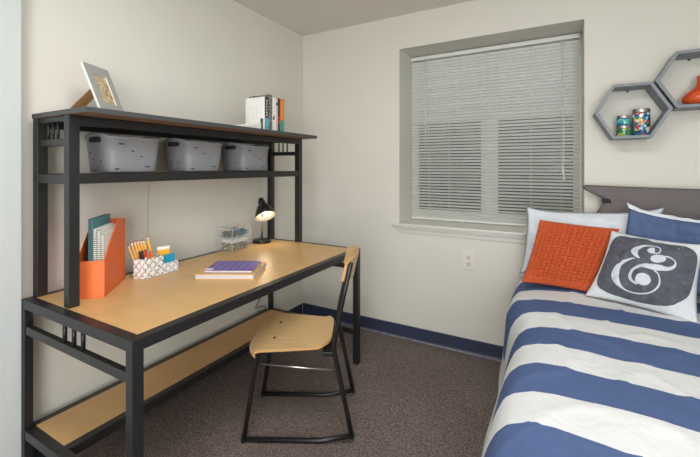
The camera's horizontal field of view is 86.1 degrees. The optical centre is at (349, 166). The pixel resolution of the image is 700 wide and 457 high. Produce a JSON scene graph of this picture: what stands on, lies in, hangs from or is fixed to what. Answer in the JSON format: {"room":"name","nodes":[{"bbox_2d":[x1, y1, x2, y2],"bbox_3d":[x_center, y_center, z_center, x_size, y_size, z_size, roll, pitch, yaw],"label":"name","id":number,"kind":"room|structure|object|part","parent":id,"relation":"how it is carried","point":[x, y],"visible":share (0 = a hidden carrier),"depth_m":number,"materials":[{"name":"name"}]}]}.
{"room":"dorm bedroom","nodes":[
{"label":"dorm bedroom","id":0,"kind":"room"},
{"bbox_2d":[21,0,302,421],"bbox_3d":[-1.448,0.072,1.535,0.100,2.440,4.869,0,0,29],"label":"wall","id":1,"kind":"structure","parent":0,"point":[199,60],"depth_m":2.08,"materials":[{"name":"paint"}]},
{"bbox_2d":[0,0,20,456],"bbox_3d":[-1.743,0.072,0.846,0.057,2.440,1.578,0,0,29],"label":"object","id":2,"kind":"structure","parent":1,"relation":"attached to","point":[10,10],"depth_m":1.49,"materials":[{"name":"white paint"}]},
{"bbox_2d":[33,304,302,456],"bbox_3d":[-0.894,1.242,2.406,0.018,0.100,1.972,0,0,29],"label":"baseboard","id":3,"kind":"structure","parent":1,"relation":"attached to","point":[298,309],"depth_m":3.12,"materials":[{"name":"blue plastic"}]},
{"bbox_2d":[76,329,500,456],"bbox_3d":[-0.073,1.342,0.767,3.250,0.100,4.869,0,0,29],"label":"floor","id":4,"kind":"structure","parent":0,"point":[410,398],"depth_m":2.01,"materials":[{"name":"carpet"}]},
{"bbox_2d":[21,238,359,456],"bbox_3d":[-0.636,0.915,2.000,0.770,0.755,1.513,0,0,29],"label":"desk","id":5,"kind":"object","parent":4,"relation":"on","point":[136,315],"visible":0.79,"depth_m":1.56,"materials":[{"name":"beige laminate"}]},
{"bbox_3d":[-1.321,0.934,1.533,0.030,0.716,0.030,0,0,29],"label":"leg","id":6,"kind":"part","parent":5,"relation":"part of","materials":[{"name":"black metal"}]},
{"bbox_3d":[-0.996,1.083,1.355,0.696,0.037,0.037,0,0,29],"label":"rail","id":7,"kind":"part","parent":5,"relation":"part of","materials":[{"name":"black metal"}]},
{"bbox_3d":[-0.999,0.661,1.350,0.696,0.033,0.022,0,0,29],"label":"rail","id":8,"kind":"part","parent":5,"relation":"part of","materials":[{"name":"black metal"}]},
{"bbox_2d":[80,218,124,298],"bbox_3d":[-1.094,0.391,1.656,0.102,0.292,0.264,0,0,-15],"label":"magazine file","id":9,"kind":"object","parent":5,"relation":"on","point":[99,278],"visible":0.7,"depth_m":1.59,"materials":[{"name":"orange cardboard"}]},
{"bbox_3d":[-1.142,0.391,1.644,0.003,0.292,0.264,0,0,-15],"label":"panel","id":10,"kind":"part","parent":9,"relation":"part of","materials":[{"name":"orange cardboard"}]},
{"bbox_3d":[-1.061,0.461,1.530,0.096,0.152,0.003,0,0,-15],"label":"panel","id":11,"kind":"part","parent":9,"relation":"part of","materials":[{"name":"orange cardboard"}]},
{"bbox_2d":[88,213,109,260],"bbox_3d":[-1.092,0.374,1.634,0.016,0.318,0.200,0,0,-15],"label":"notebook","id":12,"kind":"object","parent":9,"relation":"in","point":[101,220],"visible":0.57,"depth_m":1.54,"materials":[{"name":"paper"}]},
{"bbox_2d":[92,223,112,260],"bbox_3d":[-1.075,0.395,1.632,0.016,0.276,0.198,0,0,-15],"label":"notebook","id":13,"kind":"object","parent":9,"relation":"in","point":[105,225],"visible":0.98,"depth_m":1.55,"materials":[{"name":"white paper"}]},
{"bbox_2d":[96,223,115,260],"bbox_3d":[-1.062,0.397,1.635,0.016,0.272,0.198,0,0,-15],"label":"notebook","id":14,"kind":"object","parent":9,"relation":"in","point":[109,227],"visible":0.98,"depth_m":1.55,"materials":[{"name":"white paper"}]},
{"bbox_2d":[100,228,113,259],"bbox_3d":[-1.048,0.405,1.636,0.016,0.256,0.193,0,0,-15],"label":"notebook","id":15,"kind":"object","parent":9,"relation":"in","point":[106,236],"visible":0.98,"depth_m":1.57,"materials":[{"name":"white paper"}]},
{"bbox_3d":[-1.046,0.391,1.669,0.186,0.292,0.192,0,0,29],"label":"panel","id":16,"kind":"part","parent":9,"relation":"part of","materials":[{"name":"orange cardboard"}]},
{"bbox_3d":[-1.128,0.391,1.782,0.096,0.292,0.003,0,0,-15],"label":"panel","id":17,"kind":"part","parent":9,"relation":"part of","materials":[{"name":"orange cardboard"}]},
{"bbox_3d":[-0.676,0.934,1.177,0.037,0.716,0.037,0,0,29],"label":"leg","id":18,"kind":"part","parent":5,"relation":"part of","materials":[{"name":"black metal"}]},
{"bbox_3d":[-0.840,1.083,2.113,0.303,0.037,1.439,0,0,29],"label":"shelf frame","id":19,"kind":"part","parent":5,"relation":"part of","materials":[{"name":"black metal"}]},
{"bbox_2d":[133,254,177,278],"bbox_3d":[-0.970,0.490,1.874,0.079,0.094,0.201,0,0,22],"label":"caddy","id":20,"kind":"object","parent":5,"relation":"on","point":[144,268],"visible":0.91,"depth_m":1.82,"materials":[{"name":"white paper"}]},
{"bbox_2d":[127,245,134,259],"bbox_3d":[-1.055,0.457,1.827,0.089,0.152,0.010,0,0,20],"label":"pencil","id":21,"kind":"object","parent":20,"relation":"in","point":[128,246],"visible":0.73,"depth_m":1.83,"materials":[{"name":"yellow wood"}]},
{"bbox_2d":[130,242,137,258],"bbox_3d":[-1.042,0.451,1.830,0.080,0.164,0.011,0,0,18],"label":"pencil","id":22,"kind":"object","parent":20,"relation":"in","point":[131,243],"visible":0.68,"depth_m":1.83,"materials":[{"name":"wood"}]},
{"bbox_2d":[133,241,138,257],"bbox_3d":[-1.030,0.448,1.833,0.074,0.170,0.011,0,0,14],"label":"pencil","id":23,"kind":"object","parent":20,"relation":"in","point":[134,242],"visible":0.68,"depth_m":1.83,"materials":[{"name":"yellow wood"}]},
{"bbox_2d":[139,240,144,257],"bbox_3d":[-1.005,0.445,1.839,0.062,0.176,0.011,0,0,4],"label":"pencil","id":24,"kind":"object","parent":20,"relation":"in","point":[140,241],"visible":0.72,"depth_m":1.84,"materials":[{"name":"yellow wood"}]},
{"bbox_2d":[142,240,148,258],"bbox_3d":[-0.994,0.445,1.842,0.058,0.176,0.010,0,0,-1],"label":"pencil","id":25,"kind":"object","parent":20,"relation":"in","point":[143,241],"visible":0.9,"depth_m":1.84,"materials":[{"name":"yellow wood"}]},
{"bbox_2d":[133,254,162,278],"bbox_3d":[-0.986,0.490,1.834,0.070,0.094,0.112,0,0,20],"label":"pencil cup","id":26,"kind":"object","parent":20,"relation":"on","point":[144,268],"depth_m":1.80,"materials":[{"name":"white cardboard"}]},
{"bbox_2d":[146,236,152,257],"bbox_3d":[-0.981,0.437,1.849,0.053,0.192,0.011,0,0,1],"label":"pencil","id":27,"kind":"object","parent":20,"relation":"in","point":[147,237],"visible":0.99,"depth_m":1.85,"materials":[{"name":"yellow wood"}]},
{"bbox_2d":[156,245,169,254],"bbox_3d":[-0.961,0.471,1.925,0.011,0.126,0.061,0,0,44],"label":"pad","id":28,"kind":"object","parent":20,"relation":"in","point":[162,250],"visible":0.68,"depth_m":1.92,"materials":[{"name":"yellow paper"}]},
{"bbox_2d":[163,253,174,263],"bbox_3d":[-0.931,0.491,1.919,0.010,0.086,0.062,0,0,35],"label":"pack","id":29,"kind":"object","parent":20,"relation":"in","point":[167,258],"visible":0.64,"depth_m":1.92},
{"bbox_2d":[163,260,177,273],"bbox_3d":[-0.950,0.499,1.926,0.079,0.075,0.090,0,0,22],"label":"tray","id":30,"kind":"object","parent":20,"relation":"on","point":[171,266],"depth_m":1.91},
{"bbox_2d":[36,309,283,445],"bbox_3d":[-0.842,1.074,2.114,0.231,0.020,1.439,0,0,29],"label":"shelf","id":31,"kind":"object","parent":5,"relation":"attached to","point":[67,426],"depth_m":1.82,"materials":[{"name":"beige laminate"}]},
{"bbox_2d":[32,106,316,308],"bbox_3d":[-0.779,0.159,2.105,0.422,0.757,1.485,0,0,29],"label":"hutch","id":32,"kind":"object","parent":5,"relation":"on","point":[72,121],"visible":0.99,"depth_m":1.56,"materials":[{"name":"black metal"}]},
{"bbox_3d":[-1.294,0.169,1.566,0.038,0.737,0.038,0,0,29],"label":"post","id":33,"kind":"part","parent":32,"relation":"part of","materials":[{"name":"black metal"}]},
{"bbox_3d":[-1.183,0.048,1.502,0.219,0.036,0.032,0,0,29],"label":"rail","id":34,"kind":"part","parent":32,"relation":"part of","materials":[{"name":"black metal"}]},
{"bbox_3d":[-1.183,-0.188,1.501,0.219,0.020,0.022,0,0,29],"label":"rail","id":35,"kind":"part","parent":32,"relation":"part of","materials":[{"name":"black metal"}]},
{"bbox_3d":[-1.183,-0.096,1.501,0.219,0.027,0.022,0,0,29],"label":"rail","id":36,"kind":"part","parent":32,"relation":"part of","materials":[{"name":"black metal"}]},
{"bbox_3d":[-1.070,0.169,1.440,0.038,0.737,0.038,0,0,29],"label":"post","id":37,"kind":"part","parent":32,"relation":"part of","materials":[{"name":"black metal"}]},
{"bbox_2d":[69,61,123,110],"bbox_3d":[-1.138,-0.334,1.663,0.198,0.227,0.151,0,0,4],"label":"picture frame","id":38,"kind":"object","parent":32,"relation":"on","point":[102,89],"visible":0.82,"depth_m":1.65,"materials":[{"name":"white wood"}]},
{"bbox_2d":[93,74,115,105],"bbox_3d":[-1.093,-0.339,1.660,0.059,0.137,0.089,0,0,4],"label":"photograph","id":39,"kind":"object","parent":38,"relation":"attached to","point":[104,92],"depth_m":1.66},
{"bbox_2d":[84,132,160,171],"bbox_3d":[-1.049,-0.065,1.737,0.226,0.177,0.260,0,0,29],"label":"storage bin","id":40,"kind":"object","parent":32,"relation":"on","point":[106,153],"visible":1,"depth_m":1.65,"materials":[{"name":"grey plastic"}]},
{"bbox_2d":[62,171,248,173],"bbox_3d":[-0.832,0.039,2.130,0.227,0.022,1.401,0,0,29],"label":"shelf","id":41,"kind":"object","parent":32,"relation":"attached to","point":[203,171],"depth_m":1.91,"materials":[{"name":"black metal"}]},
{"bbox_3d":[-0.832,0.047,2.130,0.291,0.038,1.397,0,0,29],"label":"shelf rail","id":42,"kind":"part","parent":32,"relation":"part of","materials":[{"name":"black metal"}]},
{"bbox_3d":[-0.832,-0.180,2.130,0.287,0.036,1.397,0,0,29],"label":"rail","id":43,"kind":"part","parent":32,"relation":"part of","materials":[{"name":"black metal"}]},
{"bbox_2d":[32,106,316,138],"bbox_3d":[-0.779,-0.210,2.105,0.422,0.020,1.485,0,0,29],"label":"shelf","id":44,"kind":"object","parent":32,"relation":"attached to","point":[85,112],"depth_m":1.69,"materials":[{"name":"grey laminate"}]},
{"bbox_2d":[163,138,222,171],"bbox_3d":[-0.863,-0.065,2.070,0.226,0.177,0.260,0,0,29],"label":"storage bin","id":45,"kind":"object","parent":32,"relation":"on","point":[182,155],"visible":1,"depth_m":1.98,"materials":[{"name":"grey plastic"}]},
{"bbox_2d":[221,142,268,170],"bbox_3d":[-0.673,-0.065,2.409,0.226,0.177,0.260,0,0,29],"label":"storage bin","id":46,"kind":"object","parent":32,"relation":"on","point":[236,156],"visible":0.95,"depth_m":2.31,"materials":[{"name":"grey plastic"}]},
{"bbox_2d":[236,123,260,128],"bbox_3d":[-0.658,-0.250,2.304,0.130,0.059,0.182,0,0,29],"label":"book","id":47,"kind":"object","parent":32,"relation":"on","point":[253,125],"visible":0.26,"depth_m":2.31,"materials":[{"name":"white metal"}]},
{"bbox_2d":[246,96,268,129],"bbox_3d":[-0.597,-0.332,2.403,0.166,0.222,0.036,0,0,29],"label":"book","id":48,"kind":"object","parent":32,"relation":"on","point":[257,108],"visible":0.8,"depth_m":2.38,"materials":[{"name":"white paper"}]},
{"bbox_2d":[249,94,271,129],"bbox_3d":[-0.581,-0.341,2.435,0.168,0.241,0.033,0,0,29],"label":"book","id":49,"kind":"object","parent":32,"relation":"on","point":[267,95],"visible":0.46,"depth_m":2.39,"materials":[{"name":"beige paper"}]},
{"bbox_3d":[-0.595,0.169,2.819,0.038,0.737,0.038,0,0,29],"label":"post","id":50,"kind":"part","parent":32,"relation":"part of","materials":[{"name":"black metal"}]},
{"bbox_2d":[272,97,275,130],"bbox_3d":[-0.560,-0.335,2.463,0.161,0.228,0.035,0,0,29],"label":"book","id":51,"kind":"object","parent":32,"relation":"on","point":[273,98],"visible":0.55,"depth_m":2.42,"materials":[{"name":"white paper"}]},
{"bbox_2d":[276,98,277,130],"bbox_3d":[-0.545,-0.334,2.485,0.156,0.226,0.016,0,0,29],"label":"book","id":52,"kind":"object","parent":32,"relation":"on","point":[276,98],"visible":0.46,"depth_m":2.44,"materials":[{"name":"white paper"}]},
{"bbox_2d":[277,98,279,130],"bbox_3d":[-0.538,-0.336,2.504,0.161,0.230,0.022,0,0,29],"label":"book","id":53,"kind":"object","parent":32,"relation":"on","point":[277,98],"visible":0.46,"depth_m":2.46,"materials":[{"name":"paper"}]},
{"bbox_2d":[280,99,283,131],"bbox_3d":[-0.522,-0.337,2.532,0.161,0.232,0.041,0,0,29],"label":"book","id":54,"kind":"object","parent":32,"relation":"on","point":[281,100],"visible":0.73,"depth_m":2.50,"materials":[{"name":"orange paper"}]},
{"bbox_3d":[-0.483,-0.096,2.756,0.219,0.027,0.022,0,0,29],"label":"rail","id":55,"kind":"part","parent":32,"relation":"part of","materials":[{"name":"black metal"}]},
{"bbox_3d":[-0.370,0.169,2.693,0.038,0.737,0.038,0,0,29],"label":"post","id":56,"kind":"part","parent":32,"relation":"part of","materials":[{"name":"black metal"}]},
{"bbox_3d":[-0.636,0.557,2.000,0.770,0.038,1.513,0,0,29],"label":"frame","id":57,"kind":"part","parent":5,"relation":"part of","materials":[{"name":"black metal"}]},
{"bbox_2d":[195,261,266,279],"bbox_3d":[-0.597,0.525,1.909,0.288,0.024,0.246,0,0,0],"label":"notebook","id":58,"kind":"object","parent":5,"relation":"on","point":[200,275],"visible":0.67,"depth_m":1.79,"materials":[{"name":"white paper"}]},
{"bbox_2d":[204,261,260,272],"bbox_3d":[-0.590,0.506,1.903,0.236,0.012,0.186,0,0,0],"label":"planner","id":59,"kind":"object","parent":58,"relation":"on","point":[218,266],"visible":1,"depth_m":1.86,"materials":[{"name":"purple paper"}]},
{"bbox_2d":[217,226,250,251],"bbox_3d":[-0.757,0.465,2.453,0.128,0.144,0.183,0,0,24],"label":"organizer","id":60,"kind":"object","parent":5,"relation":"on","point":[246,226],"visible":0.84,"depth_m":2.36,"materials":[{"name":"plastic"}]},
{"bbox_2d":[221,230,235,237],"bbox_3d":[-0.780,0.431,2.406,0.108,0.055,0.054,0,0,29],"label":"clips","id":61,"kind":"object","parent":60,"relation":"in","point":[227,233],"visible":0.93,"depth_m":2.39,"materials":[{"name":"grey metal"}]},
{"bbox_2d":[221,241,246,249],"bbox_3d":[-0.757,0.511,2.454,0.115,0.054,0.168,0,0,22],"label":"clips","id":62,"kind":"object","parent":60,"relation":"in","point":[238,245],"visible":0.81,"depth_m":2.41,"materials":[{"name":"metal"}]},
{"bbox_2d":[221,236,247,243],"bbox_3d":[-0.755,0.477,2.453,0.113,0.041,0.166,0,0,22],"label":"clips","id":63,"kind":"object","parent":60,"relation":"in","point":[236,237],"visible":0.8,"depth_m":2.43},
{"bbox_2d":[231,227,248,235],"bbox_3d":[-0.743,0.429,2.488,0.111,0.055,0.101,0,0,29],"label":"pin","id":64,"kind":"object","parent":60,"relation":"in","point":[241,231],"visible":0.74,"depth_m":2.47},
{"bbox_2d":[253,198,275,243],"bbox_3d":[-0.611,0.377,2.631,0.146,0.320,0.202,0,0,-37],"label":"desk lamp","id":65,"kind":"object","parent":5,"relation":"on","point":[264,212],"visible":1,"depth_m":2.63,"materials":[{"name":"metal"}]},
{"bbox_3d":[-0.623,0.396,2.659,0.017,0.241,0.031,0,0,-29],"label":"stem","id":66,"kind":"part","parent":65,"relation":"part of","materials":[{"name":"metal"}]},
{"bbox_3d":[-0.592,0.316,2.602,0.139,0.139,0.142,0,0,29],"label":"lamp shade","id":67,"kind":"part","parent":65,"relation":"part of","materials":[{"name":"black metal"}]},
{"bbox_3d":[-0.598,0.934,2.827,0.030,0.716,0.030,0,0,29],"label":"leg","id":68,"kind":"part","parent":5,"relation":"part of","materials":[{"name":"black metal"}]},
{"bbox_3d":[-0.277,1.083,2.644,0.696,0.037,0.037,0,0,29],"label":"rail","id":69,"kind":"part","parent":5,"relation":"part of","materials":[{"name":"black metal"}]},
{"bbox_3d":[-0.273,0.661,2.651,0.696,0.033,0.022,0,0,29],"label":"rail","id":70,"kind":"part","parent":5,"relation":"part of","materials":[{"name":"black metal"}]},
{"bbox_3d":[0.043,0.934,2.465,0.037,0.716,0.037,0,0,29],"label":"leg","id":71,"kind":"part","parent":5,"relation":"part of","materials":[{"name":"black metal"}]},
{"bbox_2d":[241,245,358,443],"bbox_3d":[-0.231,0.862,1.944,0.556,0.860,0.452,0,0,1],"label":"chair","id":72,"kind":"object","parent":4,"relation":"on","point":[283,332],"visible":1,"depth_m":1.82,"materials":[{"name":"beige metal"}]},
{"bbox_3d":[-0.445,1.069,1.759,0.132,0.427,0.022,0,0,1],"label":"leg","id":73,"kind":"part","parent":72,"relation":"part of","materials":[{"name":"black metal"}]},
{"bbox_3d":[-0.437,1.069,2.113,0.132,0.427,0.022,0,0,1],"label":"leg","id":74,"kind":"part","parent":72,"relation":"part of","materials":[{"name":"black metal"}]},
{"bbox_3d":[-0.289,0.856,1.945,0.404,0.048,0.452,0,0,1],"label":"seat","id":75,"kind":"part","parent":72,"relation":"part of","materials":[{"name":"brown wood"}]},
{"bbox_3d":[0.003,0.491,1.925,0.089,0.118,0.366,0,0,1],"label":"backrest","id":76,"kind":"part","parent":72,"relation":"part of","materials":[{"name":"brown wood"}]},
{"bbox_3d":[1.145,0.861,1.282,1.126,0.862,1.955,0,0,29],"label":"bed","id":77,"kind":"object","parent":4,"relation":"on","visible":0,"materials":[{"name":"blue and white striped cotton fabric"}]},
{"bbox_2d":[481,276,699,456],"bbox_3d":[1.090,0.833,1.219,1.247,0.436,1.995,0,0,29],"label":"duvet","id":78,"kind":"object","parent":77,"relation":"on","point":[580,375],"visible":0.78,"depth_m":1.11,"materials":[{"name":"fabric"}]},
{"bbox_2d":[522,220,619,291],"bbox_3d":[1.137,0.456,1.936,0.446,0.324,0.187,0,0,29],"label":"cushion","id":79,"kind":"object","parent":78,"relation":"on","point":[571,256],"visible":0.99,"depth_m":1.91,"materials":[{"name":"orange fabric"}]},
{"bbox_2d":[519,207,664,272],"bbox_3d":[1.292,0.414,2.032,0.684,0.412,0.166,0,0,29],"label":"pillow","id":80,"kind":"object","parent":78,"relation":"on","point":[604,220],"visible":0.23,"depth_m":2.08,"materials":[{"name":"white fabric"}]},
{"bbox_2d":[585,230,699,321],"bbox_3d":[1.325,0.477,1.703,0.199,0.320,0.412,0,0,-43],"label":"cushion","id":81,"kind":"object","parent":78,"relation":"on","point":[651,274],"visible":1,"depth_m":1.64,"materials":[{"name":"white fabric"}]},
{"bbox_2d":[597,236,697,305],"bbox_3d":[1.321,0.463,1.682,0.162,0.260,0.343,0,0,-42],"label":"print","id":82,"kind":"object","parent":81,"relation":"attached to","point":[639,271],"depth_m":1.64,"materials":[{"name":"fabric"}]},
{"bbox_2d":[626,203,699,295],"bbox_3d":[1.647,0.397,1.712,0.728,0.428,0.182,0,0,29],"label":"pillow sham","id":83,"kind":"object","parent":78,"relation":"on","point":[640,223],"visible":0.43,"depth_m":1.81,"materials":[{"name":"blue fabric"}]},
{"bbox_2d":[583,185,699,219],"bbox_3d":[1.719,0.354,1.984,0.828,0.497,0.079,0,0,29],"label":"headboard","id":84,"kind":"object","parent":77,"relation":"attached to","point":[678,202],"visible":0.27,"depth_m":2.02,"materials":[{"name":"grey fabric"}]},
{"bbox_2d":[233,0,472,35],"bbox_3d":[-0.073,-1.198,0.767,3.250,0.100,4.869,0,0,29],"label":"ceiling","id":85,"kind":"structure","parent":0,"point":[303,17],"depth_m":2.75,"materials":[{"name":"paint"}]},
{"bbox_2d":[303,0,699,345],"bbox_3d":[1.001,0.072,2.690,3.050,2.440,0.335,0,0,29],"label":"wall","id":86,"kind":"structure","parent":0,"point":[357,175],"depth_m":2.70,"materials":[{"name":"paint"}]},
{"bbox_2d":[303,303,502,361],"bbox_3d":[0.915,1.242,2.536,3.050,0.100,0.018,0,0,29],"label":"baseboard","id":87,"kind":"structure","parent":86,"relation":"attached to","point":[494,352],"depth_m":2.76,"materials":[{"name":"blue plastic"}]},
{"bbox_2d":[392,218,526,243],"bbox_3d":[0.955,0.461,2.661,1.292,0.073,0.308,0,0,29],"label":"trim","id":88,"kind":"structure","parent":86,"relation":"attached to","point":[479,231],"depth_m":2.65,"materials":[{"name":"paint"}]},
{"bbox_2d":[463,251,474,269],"bbox_3d":[0.820,0.650,2.592,0.080,0.123,0.012,0,0,29],"label":"wall outlet","id":89,"kind":"object","parent":86,"relation":"attached to","point":[468,257],"visible":1,"depth_m":2.59,"materials":[{"name":"white plastic"}]},
{"bbox_2d":[412,34,581,225],"bbox_3d":[1.048,-0.232,2.827,1.194,1.325,0.061,0,0,29],"label":"window","id":90,"kind":"structure","parent":86,"relation":"in","point":[580,38],"depth_m":2.79,"materials":[{"name":"paint"}]},
{"bbox_3d":[0.785,-0.242,2.972,0.554,1.255,0.032,0,0,29],"label":"sash","id":91,"kind":"part","parent":90,"relation":"part of","materials":[{"name":"paint"}]},
{"bbox_2d":[411,33,579,225],"bbox_3d":[1.007,-0.232,2.760,1.176,1.301,0.048,0,0,29],"label":"blind","id":92,"kind":"object","parent":90,"relation":"attached to","point":[458,103],"visible":0.94,"depth_m":2.72,"materials":[{"name":"white plastic"}]},
{"bbox_3d":[1.011,0.411,2.767,1.176,0.014,0.022,0,0,29],"label":"rail","id":93,"kind":"part","parent":92,"relation":"part of","materials":[{"name":"white plastic"}]},
{"bbox_3d":[1.011,-0.869,2.767,1.176,0.028,0.028,0,0,29],"label":"head rail","id":94,"kind":"part","parent":92,"relation":"part of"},
{"bbox_3d":[1.315,-0.242,2.676,0.540,1.255,0.032,0,0,29],"label":"sash","id":95,"kind":"part","parent":90,"relation":"part of","materials":[{"name":"paint"}]},
{"bbox_2d":[592,81,672,139],"bbox_3d":[1.567,-0.305,2.096,0.345,0.300,0.149,0,0,29],"label":"shelf","id":96,"kind":"object","parent":86,"relation":"attached to","point":[650,87],"visible":1,"depth_m":2.05,"materials":[{"name":"grey paint"}]},
{"bbox_2d":[616,125,630,135],"bbox_3d":[1.536,-0.201,2.102,0.070,0.058,0.070,0,0,29],"label":"jar","id":97,"kind":"object","parent":96,"relation":"on","point":[623,130],"visible":0.87,"depth_m":2.07,"materials":[{"name":"glass"}]},
{"bbox_2d":[616,115,630,125],"bbox_3d":[1.536,-0.259,2.102,0.068,0.056,0.068,0,0,29],"label":"jar","id":98,"kind":"object","parent":97,"relation":"on","point":[621,120],"visible":0.96,"depth_m":2.08,"materials":[{"name":"metal"}]},
{"bbox_3d":[1.536,-0.279,2.102,0.067,0.016,0.066,0,0,29],"label":"lid","id":99,"kind":"part","parent":98,"relation":"part of","materials":[{"name":"metal"}]},
{"bbox_3d":[1.536,-0.222,2.102,0.069,0.017,0.068,0,0,29],"label":"lid","id":100,"kind":"part","parent":97,"relation":"part of","materials":[{"name":"metal"}]},
{"bbox_2d":[632,108,650,134],"bbox_3d":[1.604,-0.245,2.064,0.082,0.146,0.081,0,0,29],"label":"jar","id":101,"kind":"object","parent":96,"relation":"on","point":[641,117],"visible":0.85,"depth_m":2.03,"materials":[{"name":"metal"}]},
{"bbox_3d":[1.604,-0.307,2.064,0.080,0.022,0.080,0,0,29],"label":"lid","id":102,"kind":"part","parent":101,"relation":"part of","materials":[{"name":"metal"}]},
{"bbox_2d":[653,48,699,110],"bbox_3d":[1.803,-0.453,1.964,0.339,0.294,0.149,0,0,29],"label":"shelf","id":103,"kind":"object","parent":86,"relation":"attached to","point":[693,53],"visible":0.74,"depth_m":1.96,"materials":[{"name":"grey paint"}]},
{"bbox_2d":[681,75,699,103],"bbox_3d":[1.821,-0.397,1.942,0.158,0.150,0.158,0,0,29],"label":"vase","id":104,"kind":"object","parent":103,"relation":"on","point":[692,96],"visible":0.87,"depth_m":1.93,"materials":[{"name":"orange ceramic"}]}
]}

